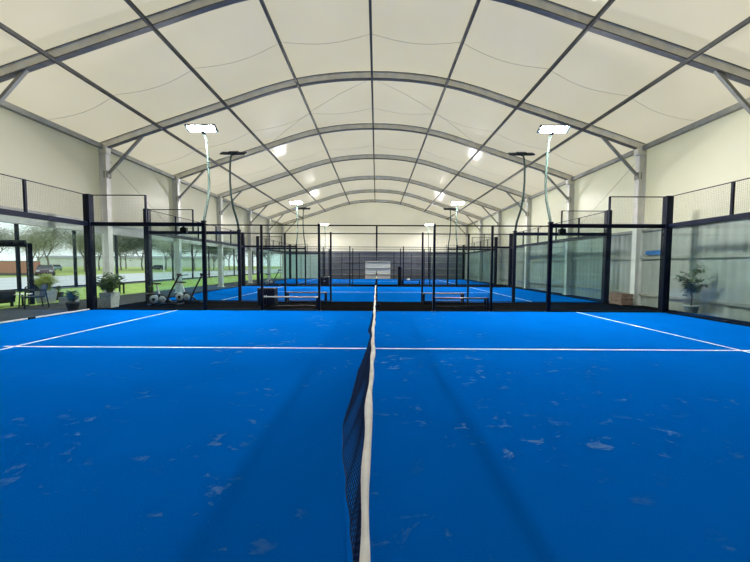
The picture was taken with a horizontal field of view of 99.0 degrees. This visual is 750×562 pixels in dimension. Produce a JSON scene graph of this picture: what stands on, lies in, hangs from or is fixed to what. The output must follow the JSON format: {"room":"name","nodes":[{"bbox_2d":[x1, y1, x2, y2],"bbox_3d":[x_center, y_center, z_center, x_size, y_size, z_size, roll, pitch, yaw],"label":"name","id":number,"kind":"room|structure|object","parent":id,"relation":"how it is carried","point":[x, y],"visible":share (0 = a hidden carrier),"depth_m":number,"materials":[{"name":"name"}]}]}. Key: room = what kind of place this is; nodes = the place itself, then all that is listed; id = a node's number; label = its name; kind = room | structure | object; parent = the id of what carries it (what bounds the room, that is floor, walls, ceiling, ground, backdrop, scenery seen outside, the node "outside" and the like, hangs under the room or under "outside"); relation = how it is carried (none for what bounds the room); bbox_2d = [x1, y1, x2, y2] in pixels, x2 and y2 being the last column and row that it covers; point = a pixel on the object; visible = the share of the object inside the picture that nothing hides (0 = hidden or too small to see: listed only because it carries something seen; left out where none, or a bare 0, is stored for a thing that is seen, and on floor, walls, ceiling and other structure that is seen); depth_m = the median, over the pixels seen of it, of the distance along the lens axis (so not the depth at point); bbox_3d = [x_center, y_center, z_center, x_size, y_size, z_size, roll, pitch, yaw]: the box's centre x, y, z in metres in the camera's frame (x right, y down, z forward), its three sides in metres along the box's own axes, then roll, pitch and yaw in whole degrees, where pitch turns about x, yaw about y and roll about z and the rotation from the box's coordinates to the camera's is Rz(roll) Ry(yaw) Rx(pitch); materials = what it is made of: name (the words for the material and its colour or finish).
{"room":"sports hall","nodes":[
{"label":"sports hall","id":0,"kind":"room"},
{"bbox_2d":[0,107,280,249],"bbox_3d":[-11.303,-4.495,22.565,0.020,3.200,31.800,0,3,0],"label":"wall","id":1,"kind":"structure","parent":0,"point":[31,150],"depth_m":12.24,"materials":[{"name":"paint"}]},
{"bbox_2d":[0,205,282,253],"bbox_3d":[-11.312,-2.459,18.459,0.260,0.470,40.200,0,3,0],"label":"trim","id":2,"kind":"structure","parent":1,"relation":"attached to","point":[127,231],"depth_m":12.93,"materials":[{"name":"metal"}]},
{"bbox_2d":[0,0,749,223],"bbox_3d":[-0.080,-7.452,22.397,23.000,2.980,31.860,0,3,0],"label":"ceiling","id":3,"kind":"structure","parent":0,"point":[239,31],"depth_m":11.41,"materials":[{"name":"fabric"}]},
{"bbox_2d":[284,202,465,251],"bbox_3d":[-0.009,-6.643,38.384,23.000,6.160,0.020,0,3,0],"label":"wall","id":4,"kind":"structure","parent":0,"point":[367,213],"depth_m":38.39,"materials":[{"name":"paint"}]},
{"bbox_2d":[286,251,465,278],"bbox_3d":[-0.029,-1.918,38.613,22.400,3.300,0.080,0,3,0],"label":"cladding","id":5,"kind":"object","parent":4,"relation":"attached to","point":[356,259],"visible":0.59,"depth_m":38.55,"materials":[{"name":"metal"}]},
{"bbox_2d":[280,254,317,278],"bbox_3d":[-9.080,-1.758,38.630,4.740,2.900,0.090,0,3,0],"label":"window","id":6,"kind":"structure","parent":5,"relation":"attached to","point":[301,257],"depth_m":38.63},
{"bbox_2d":[365,261,389,278],"bbox_3d":[0.338,-1.321,38.615,3.020,2.110,0.110,0,3,0],"label":"door","id":7,"kind":"structure","parent":5,"relation":"attached to","point":[368,264],"depth_m":38.61,"materials":[{"name":"metal"}]},
{"bbox_2d":[320,256,465,274],"bbox_3d":[2.180,-1.855,38.535,17.780,2.270,0.060,0,3,0],"label":"trim","id":8,"kind":"structure","parent":5,"relation":"attached to","point":[337,256],"depth_m":38.49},
{"bbox_2d":[0,278,749,326],"bbox_3d":[-0.716,0.798,18.614,25.000,0.200,40.300,0,3,0],"label":"floor","id":9,"kind":"structure","parent":0,"point":[329,306],"depth_m":12.68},
{"bbox_2d":[0,173,89,322],"bbox_3d":[-9.968,-0.740,6.120,0.120,4.000,9.900,0,3,0],"label":"wall","id":10,"kind":"structure","parent":9,"relation":"on","point":[25,214],"depth_m":9.32,"materials":[{"name":"black metal"}]},
{"bbox_2d":[96,272,125,307],"bbox_3d":[-9.880,0.315,11.970,1.053,1.327,1.157,-1,3,-22],"label":"potted shrub","id":11,"kind":"object","parent":9,"relation":"on","point":[108,299],"visible":0.98,"depth_m":11.78,"materials":[{"name":"green plant"}]},
{"bbox_2d":[99,292,119,307],"bbox_3d":[-9.897,0.700,11.947,0.440,0.560,0.440,0,3,0],"label":"pot","id":12,"kind":"object","parent":11,"relation":"on","point":[107,299],"depth_m":11.77,"materials":[{"name":"concrete"}]},
{"bbox_2d":[0,278,291,321],"bbox_3d":[-11.616,0.649,18.610,3.200,0.004,40.200,0,3,0],"label":"paving strip","id":13,"kind":"object","parent":9,"relation":"on","point":[6,314],"visible":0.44,"depth_m":12.37,"materials":[{"name":"concrete"}]},
{"bbox_2d":[18,284,49,308],"bbox_3d":[-12.440,0.552,11.665,0.636,0.865,0.668,2,3,29],"label":"armchair","id":14,"kind":"object","parent":13,"relation":"on","point":[43,290],"visible":1,"depth_m":11.67,"materials":[{"name":"black plastic"}]},
{"bbox_2d":[58,290,78,303],"bbox_3d":[-12.284,0.632,12.907,0.482,0.583,0.521,0,3,0],"label":"potted shrub","id":15,"kind":"object","parent":13,"relation":"on","point":[62,300],"visible":0.62,"depth_m":12.79,"materials":[{"name":"green plant"}]},
{"bbox_2d":[58,297,78,303],"bbox_3d":[-12.303,0.785,12.874,0.440,0.280,0.440,0,3,0],"label":"pot","id":16,"kind":"object","parent":15,"relation":"on","point":[62,300],"depth_m":12.67,"materials":[{"name":"grey stone"}]},
{"bbox_2d":[63,293,79,310],"bbox_3d":[-10.390,0.708,10.953,0.593,0.636,0.442,2,3,28],"label":"potted shrub","id":17,"kind":"object","parent":13,"relation":"on","point":[72,305],"visible":0.97,"depth_m":10.90,"materials":[{"name":"green plant"}]},
{"bbox_2d":[65,302,79,310],"bbox_3d":[-10.373,0.875,10.986,0.380,0.300,0.380,0,3,0],"label":"pot","id":18,"kind":"object","parent":17,"relation":"on","point":[71,306],"depth_m":10.88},
{"bbox_2d":[146,284,155,302],"bbox_3d":[-9.282,0.488,13.256,0.376,0.862,0.458,0,3,0],"label":"potted shrub","id":19,"kind":"object","parent":9,"relation":"on","point":[150,294],"visible":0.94,"depth_m":13.16,"materials":[{"name":"green plant"}]},
{"bbox_2d":[146,293,155,302],"bbox_3d":[-9.291,0.708,13.296,0.360,0.420,0.360,0,3,0],"label":"pot","id":20,"kind":"object","parent":19,"relation":"on","point":[148,295],"depth_m":13.15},
{"bbox_2d":[146,274,187,305],"bbox_3d":[-8.114,0.326,12.530,1.328,1.233,0.560,0,3,-7],"label":"exercise bike","id":21,"kind":"object","parent":9,"relation":"on","point":[154,299],"visible":1,"depth_m":12.48,"materials":[{"name":"black plastic"}]},
{"bbox_2d":[173,273,209,302],"bbox_3d":[-7.709,0.282,13.471,1.328,1.233,0.560,0,3,-3],"label":"exercise bike","id":22,"kind":"object","parent":9,"relation":"on","point":[179,296],"visible":0.89,"depth_m":13.44,"materials":[{"name":"black plastic"}]},
{"bbox_2d":[151,210,242,296],"bbox_3d":[-9.905,-1.361,18.955,0.120,4.000,9.900,0,3,0],"label":"wall","id":23,"kind":"structure","parent":9,"relation":"on","point":[178,236],"depth_m":17.27,"materials":[{"name":"black metal"}]},
{"bbox_2d":[257,287,277,305],"bbox_3d":[-4.293,0.618,12.805,0.720,0.690,0.502,0,3,0],"label":"storage cabinet","id":24,"kind":"object","parent":9,"relation":"on","point":[274,292],"visible":0.62,"depth_m":12.58,"materials":[{"name":"black plastic"}]},
{"bbox_2d":[264,269,280,284],"bbox_3d":[-8.100,-0.304,25.563,1.328,1.233,0.560,0,3,-5],"label":"exercise bike","id":25,"kind":"object","parent":9,"relation":"on","point":[271,282],"visible":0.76,"depth_m":25.52,"materials":[{"name":"black metal"}]},
{"bbox_2d":[259,237,289,282],"bbox_3d":[-9.841,-1.989,31.940,0.120,4.000,9.900,0,3,0],"label":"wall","id":26,"kind":"structure","parent":9,"relation":"on","point":[273,250],"depth_m":32.26,"materials":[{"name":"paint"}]},
{"bbox_2d":[264,296,317,308],"bbox_3d":[-3.098,0.796,11.818,2.100,0.440,0.340,0,3,0],"label":"bench","id":27,"kind":"object","parent":9,"relation":"on","point":[265,297],"visible":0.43,"depth_m":11.80,"materials":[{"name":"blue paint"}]},
{"bbox_2d":[285,292,327,303],"bbox_3d":[-2.890,0.700,13.514,1.750,0.470,0.340,0,3,0],"label":"bench","id":28,"kind":"object","parent":9,"relation":"on","point":[287,300],"visible":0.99,"depth_m":13.35,"materials":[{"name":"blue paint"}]},
{"bbox_2d":[98,71,646,304],"bbox_3d":[-0.140,-3.771,13.234,22.500,9.452,0.360,0,3,0],"label":"frame","id":29,"kind":"object","parent":9,"relation":"on","point":[104,154],"visible":0.93,"depth_m":13.07,"materials":[{"name":"metal"}]},
{"bbox_2d":[172,123,574,294],"bbox_3d":[-0.117,-4.000,17.979,22.500,9.452,0.360,0,3,0],"label":"frame","id":30,"kind":"object","parent":9,"relation":"on","point":[176,183],"visible":0.94,"depth_m":17.81,"materials":[{"name":"metal"}]},
{"bbox_2d":[468,97,749,224],"bbox_3d":[10.951,-5.655,18.134,0.160,0.180,40.080,0,3,0],"label":"beam","id":31,"kind":"structure","parent":30,"relation":"attached to","point":[733,108],"depth_m":12.33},
{"bbox_2d":[216,154,531,288],"bbox_3d":[-0.093,-4.239,22.923,22.500,9.452,0.360,0,3,0],"label":"frame","id":32,"kind":"object","parent":9,"relation":"on","point":[219,200],"visible":0.91,"depth_m":22.75,"materials":[{"name":"metal"}]},
{"bbox_2d":[247,176,501,283],"bbox_3d":[-0.066,-4.500,28.316,22.500,9.452,0.360,0,3,0],"label":"frame","id":33,"kind":"object","parent":9,"relation":"on","point":[249,213],"visible":0.93,"depth_m":28.13,"materials":[{"name":"metal"}]},
{"bbox_2d":[0,310,749,561],"bbox_3d":[0.021,1.313,5.795,19.860,0.018,10.710,0,3,0],"label":"turf","id":34,"kind":"object","parent":9,"relation":"on","point":[126,435],"visible":1,"depth_m":2.98,"materials":[{"name":"carpet"}]},
{"bbox_2d":[342,282,379,561],"bbox_3d":[-0.068,0.804,5.778,0.463,1.006,10.916,0,3,0],"label":"net","id":35,"kind":"object","parent":34,"relation":"on","point":[365,373],"visible":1,"depth_m":2.06,"materials":[{"name":"fabric"}]},
{"bbox_2d":[281,200,468,278],"bbox_3d":[-0.016,-4.988,38.404,22.500,9.452,0.360,0,3,0],"label":"frame","id":36,"kind":"object","parent":9,"relation":"on","point":[358,201],"visible":0.87,"depth_m":38.21,"materials":[{"name":"metal"}]},
{"bbox_2d":[0,0,749,114],"bbox_3d":[-0.162,-3.558,8.839,22.500,9.452,0.360,0,3,0],"label":"frame","id":37,"kind":"object","parent":9,"relation":"on","point":[723,70],"visible":0.96,"depth_m":8.65,"materials":[{"name":"metal"}]},
{"bbox_2d":[0,100,282,224],"bbox_3d":[-11.168,-5.757,18.238,0.160,0.180,40.080,0,3,0],"label":"beam","id":38,"kind":"structure","parent":37,"relation":"attached to","point":[5,104],"depth_m":12.55,"materials":[{"name":"metal"}]},
{"bbox_2d":[49,34,692,120],"bbox_3d":[-0.138,-6.790,10.785,22.203,2.849,0.210,0,3,0],"label":"cable","id":39,"kind":"object","parent":38,"relation":"attached to","point":[368,34],"visible":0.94,"depth_m":10.81,"materials":[{"name":"metal"}]},
{"bbox_2d":[152,108,592,166],"bbox_3d":[-0.113,-7.031,15.779,22.203,2.849,0.210,0,3,0],"label":"cable","id":40,"kind":"object","parent":38,"relation":"attached to","point":[370,108],"visible":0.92,"depth_m":15.79,"materials":[{"name":"metal"}]},
{"bbox_2d":[210,145,541,189],"bbox_3d":[-0.090,-7.263,20.574,22.203,2.849,0.210,0,3,0],"label":"cable","id":41,"kind":"object","parent":38,"relation":"attached to","point":[376,145],"visible":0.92,"depth_m":20.58,"materials":[{"name":"metal"}]},
{"bbox_2d":[0,22,302,218],"bbox_3d":[-8.690,-6.485,18.191,0.085,0.110,40.080,0,3,0],"label":"beam","id":42,"kind":"structure","parent":37,"relation":"attached to","point":[3,27],"depth_m":10.28,"materials":[{"name":"metal"}]},
{"bbox_2d":[124,0,325,211],"bbox_3d":[-5.986,-7.341,18.136,0.085,0.110,40.080,0,3,0],"label":"beam","id":43,"kind":"structure","parent":37,"relation":"attached to","point":[130,3],"depth_m":10.79,"materials":[{"name":"metal"}]},
{"bbox_2d":[259,0,349,203],"bbox_3d":[-3.087,-8.179,18.081,0.085,0.110,40.080,0,3,0],"label":"beam","id":44,"kind":"structure","parent":37,"relation":"attached to","point":[262,3],"depth_m":12.04,"materials":[{"name":"metal"}]},
{"bbox_2d":[369,0,374,196],"bbox_3d":[-0.096,-8.433,18.054,0.085,0.110,40.080,0,3,0],"label":"beam","id":45,"kind":"structure","parent":37,"relation":"attached to","point":[370,1],"depth_m":12.38,"materials":[{"name":"metal"}]},
{"bbox_2d":[400,0,480,204],"bbox_3d":[2.893,-8.151,18.053,0.085,0.110,40.080,0,3,0],"label":"beam","id":46,"kind":"structure","parent":37,"relation":"attached to","point":[477,3],"depth_m":11.99,"materials":[{"name":"metal"}]},
{"bbox_2d":[424,0,614,211],"bbox_3d":[5.784,-7.287,18.081,0.085,0.110,40.080,0,3,0],"label":"beam","id":47,"kind":"structure","parent":37,"relation":"attached to","point":[609,3],"depth_m":10.65,"materials":[{"name":"metal"}]},
{"bbox_2d":[447,16,749,218],"bbox_3d":[8.480,-6.406,18.110,0.085,0.110,40.080,0,3,0],"label":"beam","id":48,"kind":"structure","parent":37,"relation":"attached to","point":[746,21],"depth_m":9.87,"materials":[{"name":"metal"}]},
{"bbox_2d":[267,189,482,280],"bbox_3d":[-0.042,-4.742,33.310,22.500,9.452,0.360,0,3,0],"label":"frame","id":49,"kind":"object","parent":9,"relation":"on","point":[467,214],"visible":0.85,"depth_m":33.12,"materials":[{"name":"metal"}]},
{"bbox_2d":[256,236,497,284],"bbox_3d":[0.135,-1.714,26.948,20.220,4.020,0.200,0,3,0],"label":"fence","id":50,"kind":"object","parent":9,"relation":"on","point":[495,238],"visible":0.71,"depth_m":26.91,"materials":[{"name":"black metal"}]},
{"bbox_2d":[298,207,309,247],"bbox_3d":[-5.855,-4.421,26.435,0.984,3.312,0.831,2,3,37],"label":"floodlight","id":51,"kind":"object","parent":50,"relation":"on","point":[299,208],"visible":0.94,"depth_m":26.26,"materials":[{"name":"black metal"}]},
{"bbox_2d":[443,208,455,246],"bbox_3d":[6.144,-4.366,26.379,0.984,3.312,0.831,2,3,37],"label":"floodlight","id":52,"kind":"object","parent":50,"relation":"on","point":[450,209],"visible":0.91,"depth_m":26.17,"materials":[{"name":"black metal"}]},
{"bbox_2d":[241,232,512,287],"bbox_3d":[0.120,-1.569,23.952,20.220,4.020,0.200,0,3,0],"label":"fence","id":53,"kind":"object","parent":9,"relation":"on","point":[242,235],"visible":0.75,"depth_m":23.91,"materials":[{"name":"black metal"}]},
{"bbox_2d":[289,201,302,245],"bbox_3d":[-5.867,-4.304,24.006,1.040,3.312,0.606,0,3,0],"label":"floodlight","id":54,"kind":"object","parent":53,"relation":"on","point":[290,202],"visible":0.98,"depth_m":23.84,"materials":[{"name":"white metal"}]},
{"bbox_2d":[451,201,464,245],"bbox_3d":[6.132,-4.249,23.950,1.040,3.312,0.606,0,3,0],"label":"floodlight","id":55,"kind":"object","parent":53,"relation":"on","point":[452,202],"visible":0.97,"depth_m":23.79,"materials":[{"name":"white metal"}]},
{"bbox_2d":[289,244,464,279],"bbox_3d":[0.184,-2.197,36.937,20.220,4.020,0.200,0,3,0],"label":"fence","id":56,"kind":"object","parent":9,"relation":"on","point":[463,251],"visible":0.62,"depth_m":36.88,"materials":[{"name":"black metal"}]},
{"bbox_2d":[143,208,611,302],"bbox_3d":[0.071,-1.086,13.964,20.220,4.020,0.200,0,3,0],"label":"fence","id":57,"kind":"object","parent":9,"relation":"on","point":[148,233],"visible":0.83,"depth_m":13.93,"materials":[{"name":"black metal"}]},
{"bbox_2d":[220,151,246,230],"bbox_3d":[-5.919,-3.793,13.450,0.984,3.312,0.831,2,3,37],"label":"floodlight","id":58,"kind":"object","parent":57,"relation":"on","point":[231,153],"visible":0.98,"depth_m":13.26,"materials":[{"name":"black metal"}]},
{"bbox_2d":[508,152,534,231],"bbox_3d":[6.080,-3.738,13.394,0.984,3.312,0.831,2,3,37],"label":"floodlight","id":59,"kind":"object","parent":57,"relation":"on","point":[523,154],"visible":0.91,"depth_m":13.20,"materials":[{"name":"black metal"}]},
{"bbox_2d":[82,194,673,312],"bbox_3d":[0.057,-0.948,11.117,20.220,4.020,0.200,0,3,0],"label":"fence","id":60,"kind":"object","parent":9,"relation":"on","point":[89,231],"visible":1,"depth_m":11.08,"materials":[{"name":"black metal"}]},
{"bbox_2d":[184,124,218,222],"bbox_3d":[-5.931,-3.683,11.171,1.040,3.312,0.606,0,3,0],"label":"floodlight","id":61,"kind":"object","parent":60,"relation":"on","point":[203,128],"visible":1,"depth_m":11.00,"materials":[{"name":"white metal"}]},
{"bbox_2d":[537,124,570,223],"bbox_3d":[6.069,-3.628,11.115,1.040,3.312,0.606,0,3,0],"label":"floodlight","id":62,"kind":"object","parent":60,"relation":"on","point":[551,129],"visible":1,"depth_m":10.95,"materials":[{"name":"white metal"}]},
{"bbox_2d":[274,279,485,284],"bbox_3d":[0.151,0.044,32.039,19.860,0.018,9.860,0,3,0],"label":"turf","id":63,"kind":"object","parent":9,"relation":"on","point":[341,281],"visible":0.57,"depth_m":31.21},
{"bbox_2d":[169,286,594,302],"bbox_3d":[0.087,0.672,19.055,19.860,0.018,9.860,0,3,0],"label":"turf","id":64,"kind":"object","parent":9,"relation":"on","point":[339,294],"visible":0.7,"depth_m":17.50,"materials":[{"name":"carpet"}]},
{"bbox_2d":[398,266,401,285],"bbox_3d":[1.972,-0.409,25.601,0.340,1.560,0.340,0,3,0],"label":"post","id":65,"kind":"object","parent":9,"relation":"on","point":[399,267],"visible":1,"depth_m":25.48,"materials":[{"name":"black plastic"}]},
{"bbox_2d":[422,293,463,303],"bbox_3d":[2.860,0.737,13.487,1.750,0.450,0.340,0,3,0],"label":"bench","id":66,"kind":"object","parent":9,"relation":"on","point":[423,294],"visible":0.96,"depth_m":13.34,"materials":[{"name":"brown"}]},
{"bbox_2d":[431,297,489,309],"bbox_3d":[3.132,0.830,11.789,2.050,0.430,0.340,0,3,0],"label":"bench","id":67,"kind":"object","parent":9,"relation":"on","point":[486,304],"visible":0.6,"depth_m":11.77,"materials":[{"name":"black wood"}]},
{"bbox_2d":[463,239,493,283],"bbox_3d":[10.159,-1.897,31.846,0.120,4.000,9.900,0,3,0],"label":"wall","id":68,"kind":"structure","parent":9,"relation":"on","point":[487,239],"depth_m":30.78,"materials":[{"name":"black metal"}]},
{"bbox_2d":[511,212,603,301],"bbox_3d":[10.095,-1.269,18.861,0.120,4.000,9.900,0,3,0],"label":"wall","id":69,"kind":"structure","parent":9,"relation":"on","point":[523,244],"depth_m":17.31,"materials":[{"name":"black metal"}]},
{"bbox_2d":[609,293,633,305],"bbox_3d":[10.340,0.756,13.451,0.500,0.480,0.680,0,3,0],"label":"wooden crate","id":70,"kind":"object","parent":9,"relation":"on","point":[621,299],"visible":1,"depth_m":13.24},
{"bbox_2d":[675,263,710,313],"bbox_3d":[10.534,0.263,10.622,0.911,1.739,0.975,0,3,0],"label":"potted tree","id":71,"kind":"object","parent":9,"relation":"on","point":[690,308],"visible":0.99,"depth_m":10.64,"materials":[{"name":"green plant"}]},
{"bbox_2d":[665,178,749,325],"bbox_3d":[10.032,-0.648,6.026,0.120,4.000,9.900,0,3,0],"label":"wall","id":72,"kind":"structure","parent":9,"relation":"on","point":[731,216],"depth_m":9.36,"materials":[{"name":"black metal"}]},
{"bbox_2d":[669,310,749,324],"bbox_3d":[10.176,1.316,5.685,0.130,0.110,10.730,0,3,0],"label":"plinth","id":73,"kind":"object","parent":9,"relation":"on","point":[673,311],"visible":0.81,"depth_m":9.64,"materials":[{"name":"black"}]},
{"bbox_2d":[469,108,749,251],"bbox_3d":[11.116,-4.267,22.466,0.020,3.450,31.800,0,3,0],"label":"wall","id":74,"kind":"structure","parent":0,"point":[717,152],"depth_m":11.93,"materials":[{"name":"paint"}]},
{"bbox_2d":[469,219,749,321],"bbox_3d":[11.101,-0.793,18.429,0.060,3.100,40.200,0,3,0],"label":"cladding","id":75,"kind":"object","parent":74,"relation":"attached to","point":[729,281],"depth_m":11.91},
{"bbox_2d":[469,275,749,307],"bbox_3d":[11.031,0.296,18.457,0.070,0.100,40.150,0,3,0],"label":"trim","id":76,"kind":"structure","parent":75,"relation":"attached to","point":[596,289],"depth_m":11.83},
{"bbox_2d":[470,253,749,262],"bbox_3d":[11.037,-1.192,18.385,0.070,0.100,40.150,0,3,0],"label":"trim","id":77,"kind":"structure","parent":75,"relation":"attached to","point":[748,254],"depth_m":11.80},
{"bbox_2d":[645,250,659,254],"bbox_3d":[10.962,-1.118,12.607,0.025,0.170,0.700,0,3,0],"label":"wall sign","id":78,"kind":"object","parent":75,"relation":"attached to","point":[653,252],"visible":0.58,"depth_m":12.58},
{"bbox_2d":[471,218,749,253],"bbox_3d":[11.042,-2.320,18.330,0.070,0.100,40.150,0,3,0],"label":"trim","id":79,"kind":"structure","parent":74,"relation":"attached to","point":[649,229],"depth_m":13.70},
{"label":"outside","id":80,"kind":"structure","parent":0,"visible":0},
{"bbox_2d":[0,266,281,277],"bbox_3d":[-231.043,-8.737,195.946,376.000,0.300,450.000,0,3,0],"label":"field","id":81,"kind":"structure","parent":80,"point":[66,271],"depth_m":87.05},
{"bbox_2d":[0,223,38,260],"bbox_3d":[-73.851,-7.209,62.181,12.237,11.173,12.464,0,3,0],"label":"tree","id":82,"kind":"object","parent":81,"relation":"on","point":[2,236],"visible":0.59,"depth_m":63.10,"materials":[{"name":"green plant"}]},
{"bbox_2d":[0,261,41,275],"bbox_3d":[-53.285,-1.797,44.228,14.100,2.050,0.340,0,3,0],"label":"brick wall","id":83,"kind":"structure","parent":81,"relation":"on","point":[7,268],"depth_m":44.08,"materials":[{"name":"brown brick"}]},
{"bbox_2d":[4,226,65,258],"bbox_3d":[-78.522,-8.103,72.925,13.979,11.910,13.483,0,3,-7],"label":"tree","id":84,"kind":"object","parent":81,"relation":"on","point":[34,240],"visible":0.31,"depth_m":72.36,"materials":[{"name":"green plant"}]},
{"bbox_2d":[5,229,67,260],"bbox_3d":[-103.262,-10.171,98.080,14.685,13.408,14.957,0,3,-15],"label":"tree","id":85,"kind":"object","parent":81,"relation":"on","point":[29,229],"visible":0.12,"depth_m":98.86,"materials":[{"name":"green plant"}]},
{"bbox_2d":[35,265,54,275],"bbox_3d":[-45.058,-1.463,43.770,1.760,1.500,4.090,-2,4,-43],"label":"car","id":86,"kind":"object","parent":81,"relation":"on","point":[41,269],"visible":0.93,"depth_m":42.75,"materials":[{"name":"paint"}]},
{"bbox_2d":[9,223,81,264],"bbox_3d":[-65.692,-8.090,64.122,14.838,12.849,14.460,-1,3,-22],"label":"tree","id":87,"kind":"object","parent":81,"relation":"on","point":[48,239],"visible":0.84,"depth_m":63.98,"materials":[{"name":"green plant"}]},
{"bbox_2d":[55,231,101,271],"bbox_3d":[-63.587,-7.540,69.942,12.903,11.173,12.574,-2,3,-37],"label":"tree","id":88,"kind":"object","parent":81,"relation":"on","point":[80,240],"visible":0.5,"depth_m":68.76,"materials":[{"name":"green plant"}]},
{"bbox_2d":[62,232,101,258],"bbox_3d":[-76.078,-9.221,85.288,14.708,12.992,15.250,-1,3,-29],"label":"tree","id":89,"kind":"object","parent":81,"relation":"on","point":[83,232],"visible":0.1,"depth_m":83.84,"materials":[{"name":"green plant"}]},
{"bbox_2d":[95,233,125,269],"bbox_3d":[-78.838,-9.705,92.422,15.144,13.231,14.863,2,4,38],"label":"tree","id":90,"kind":"object","parent":81,"relation":"on","point":[99,257],"visible":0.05,"depth_m":91.99,"materials":[{"name":"green plant"}]},
{"bbox_2d":[95,233,138,269],"bbox_3d":[-71.744,-9.909,89.851,15.581,13.966,15.297,2,3,31],"label":"tree","id":91,"kind":"object","parent":81,"relation":"on","point":[118,237],"visible":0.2,"depth_m":89.53,"materials":[{"name":"green plant"}]},
{"bbox_2d":[99,234,142,268],"bbox_3d":[-88.087,-11.841,111.337,17.898,15.637,17.565,1,3,24],"label":"tree","id":92,"kind":"object","parent":81,"relation":"on","point":[99,234],"visible":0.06,"depth_m":112.23,"materials":[{"name":"green plant"}]},
{"bbox_2d":[34,256,224,266],"bbox_3d":[-154.979,-12.516,205.401,114.000,7.000,14.000,0,3,0],"label":"warehouse","id":93,"kind":"structure","parent":81,"relation":"on","point":[64,261],"depth_m":199.51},
{"bbox_2d":[113,236,164,269],"bbox_3d":[-64.884,-9.795,89.445,15.539,13.833,15.833,1,3,16],"label":"tree","id":94,"kind":"object","parent":81,"relation":"on","point":[128,247],"visible":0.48,"depth_m":87.12,"materials":[{"name":"green plant"}]},
{"bbox_2d":[152,240,198,256],"bbox_3d":[-52.471,-8.742,83.010,14.095,12.451,14.614,0,3,-6],"label":"tree","id":95,"kind":"object","parent":81,"relation":"on","point":[167,244],"visible":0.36,"depth_m":82.34,"materials":[{"name":"green plant"}]},
{"bbox_2d":[153,240,201,269],"bbox_3d":[-63.076,-10.184,97.645,15.833,13.833,15.539,1,3,9],"label":"tree","id":96,"kind":"object","parent":81,"relation":"on","point":[155,240],"visible":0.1,"depth_m":96.95,"materials":[{"name":"green plant"}]},
{"bbox_2d":[182,244,201,269],"bbox_3d":[-55.432,-10.239,98.134,15.581,13.966,15.297,0,3,-13],"label":"tree","id":97,"kind":"object","parent":81,"relation":"on","point":[195,246],"visible":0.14,"depth_m":97.83,"materials":[{"name":"green plant"}]},
{"bbox_2d":[193,245,235,269],"bbox_3d":[-49.479,-9.879,98.672,15.144,13.231,14.863,-1,3,-21],"label":"tree","id":98,"kind":"object","parent":81,"relation":"on","point":[201,245],"visible":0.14,"depth_m":97.42,"materials":[{"name":"green plant"}]},
{"bbox_2d":[199,246,247,269],"bbox_3d":[-45.280,-10.467,98.998,16.521,14.434,16.214,-2,3,-36],"label":"tree","id":99,"kind":"object","parent":81,"relation":"on","point":[207,246],"visible":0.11,"depth_m":97.73,"materials":[{"name":"green plant"}]},
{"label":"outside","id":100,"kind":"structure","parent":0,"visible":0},
{"bbox_3d":[39.173,-9.651,239.724,164.000,0.290,359.800,0,3,0],"label":"ground","id":101,"kind":"structure","parent":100,"visible":0},
{"bbox_2d":[16,272,281,291],"bbox_3d":[-20.136,-1.324,60.106,0.250,0.260,160.000,0,3,0],"label":"strip","id":102,"kind":"object","parent":101,"relation":"on","point":[278,272],"depth_m":28.00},
{"bbox_2d":[0,224,260,290],"bbox_3d":[-20.250,-2.146,34.036,0.140,3.900,46.000,0,3,0],"label":"window frame","id":103,"kind":"structure","parent":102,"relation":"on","point":[16,226],"depth_m":21.71,"materials":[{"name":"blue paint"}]},
{"bbox_2d":[223,248,246,270],"bbox_3d":[-38.191,-9.365,91.674,15.250,12.992,14.708,-2,4,-43],"label":"tree","id":104,"kind":"object","parent":101,"relation":"on","point":[236,250],"visible":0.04,"depth_m":90.92,"materials":[{"name":"green plant"}]},
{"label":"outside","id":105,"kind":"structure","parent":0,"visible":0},
{"bbox_2d":[0,274,281,308],"bbox_3d":[-16.679,0.359,26.130,7.000,0.212,68.000,0,3,0],"label":"lawn","id":106,"kind":"structure","parent":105,"point":[133,288],"depth_m":22.11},
{"bbox_2d":[0,290,15,306],"bbox_3d":[-14.248,0.556,11.601,1.640,0.820,0.780,0,3,0],"label":"outdoor sofa","id":107,"kind":"object","parent":106,"relation":"on","point":[5,296],"visible":1,"depth_m":11.72,"materials":[{"name":"fabric"}]},
{"bbox_2d":[0,240,34,304],"bbox_3d":[-15.297,-0.274,11.075,3.640,2.520,3.140,0,3,0],"label":"pergola","id":108,"kind":"object","parent":106,"relation":"on","point":[3,243],"visible":1,"depth_m":12.49,"materials":[{"name":"blue paint"}]},
{"bbox_2d":[34,272,60,302],"bbox_3d":[-13.549,0.259,13.150,1.229,1.270,1.234,0,3,0],"label":"potted grass","id":109,"kind":"object","parent":106,"relation":"on","point":[52,294],"depth_m":13.06,"materials":[{"name":"green plant"}]},
{"bbox_2d":[35,290,57,302],"bbox_3d":[-13.541,0.643,13.173,0.500,0.500,0.500,0,3,0],"label":"pot","id":110,"kind":"object","parent":109,"relation":"on","point":[52,294],"depth_m":13.09,"materials":[{"name":"grey stone"}]},
{"bbox_2d":[53,285,63,299],"bbox_3d":[-14.082,0.512,14.205,0.400,0.658,0.414,-1,3,-32],"label":"potted shrub","id":111,"kind":"object","parent":106,"relation":"on","point":[59,294],"visible":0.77,"depth_m":14.15,"materials":[{"name":"green plant"}]},
{"bbox_2d":[56,292,63,299],"bbox_3d":[-14.086,0.665,14.218,0.400,0.350,0.400,0,3,0],"label":"pot","id":112,"kind":"object","parent":111,"relation":"on","point":[59,294],"depth_m":14.12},
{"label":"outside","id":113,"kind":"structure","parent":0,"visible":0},
{"bbox_2d":[0,269,281,289],"bbox_3d":[-31.716,-3.970,115.100,23.450,0.230,290.000,0,3,0],"label":"road","id":114,"kind":"structure","parent":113,"point":[8,283],"depth_m":37.42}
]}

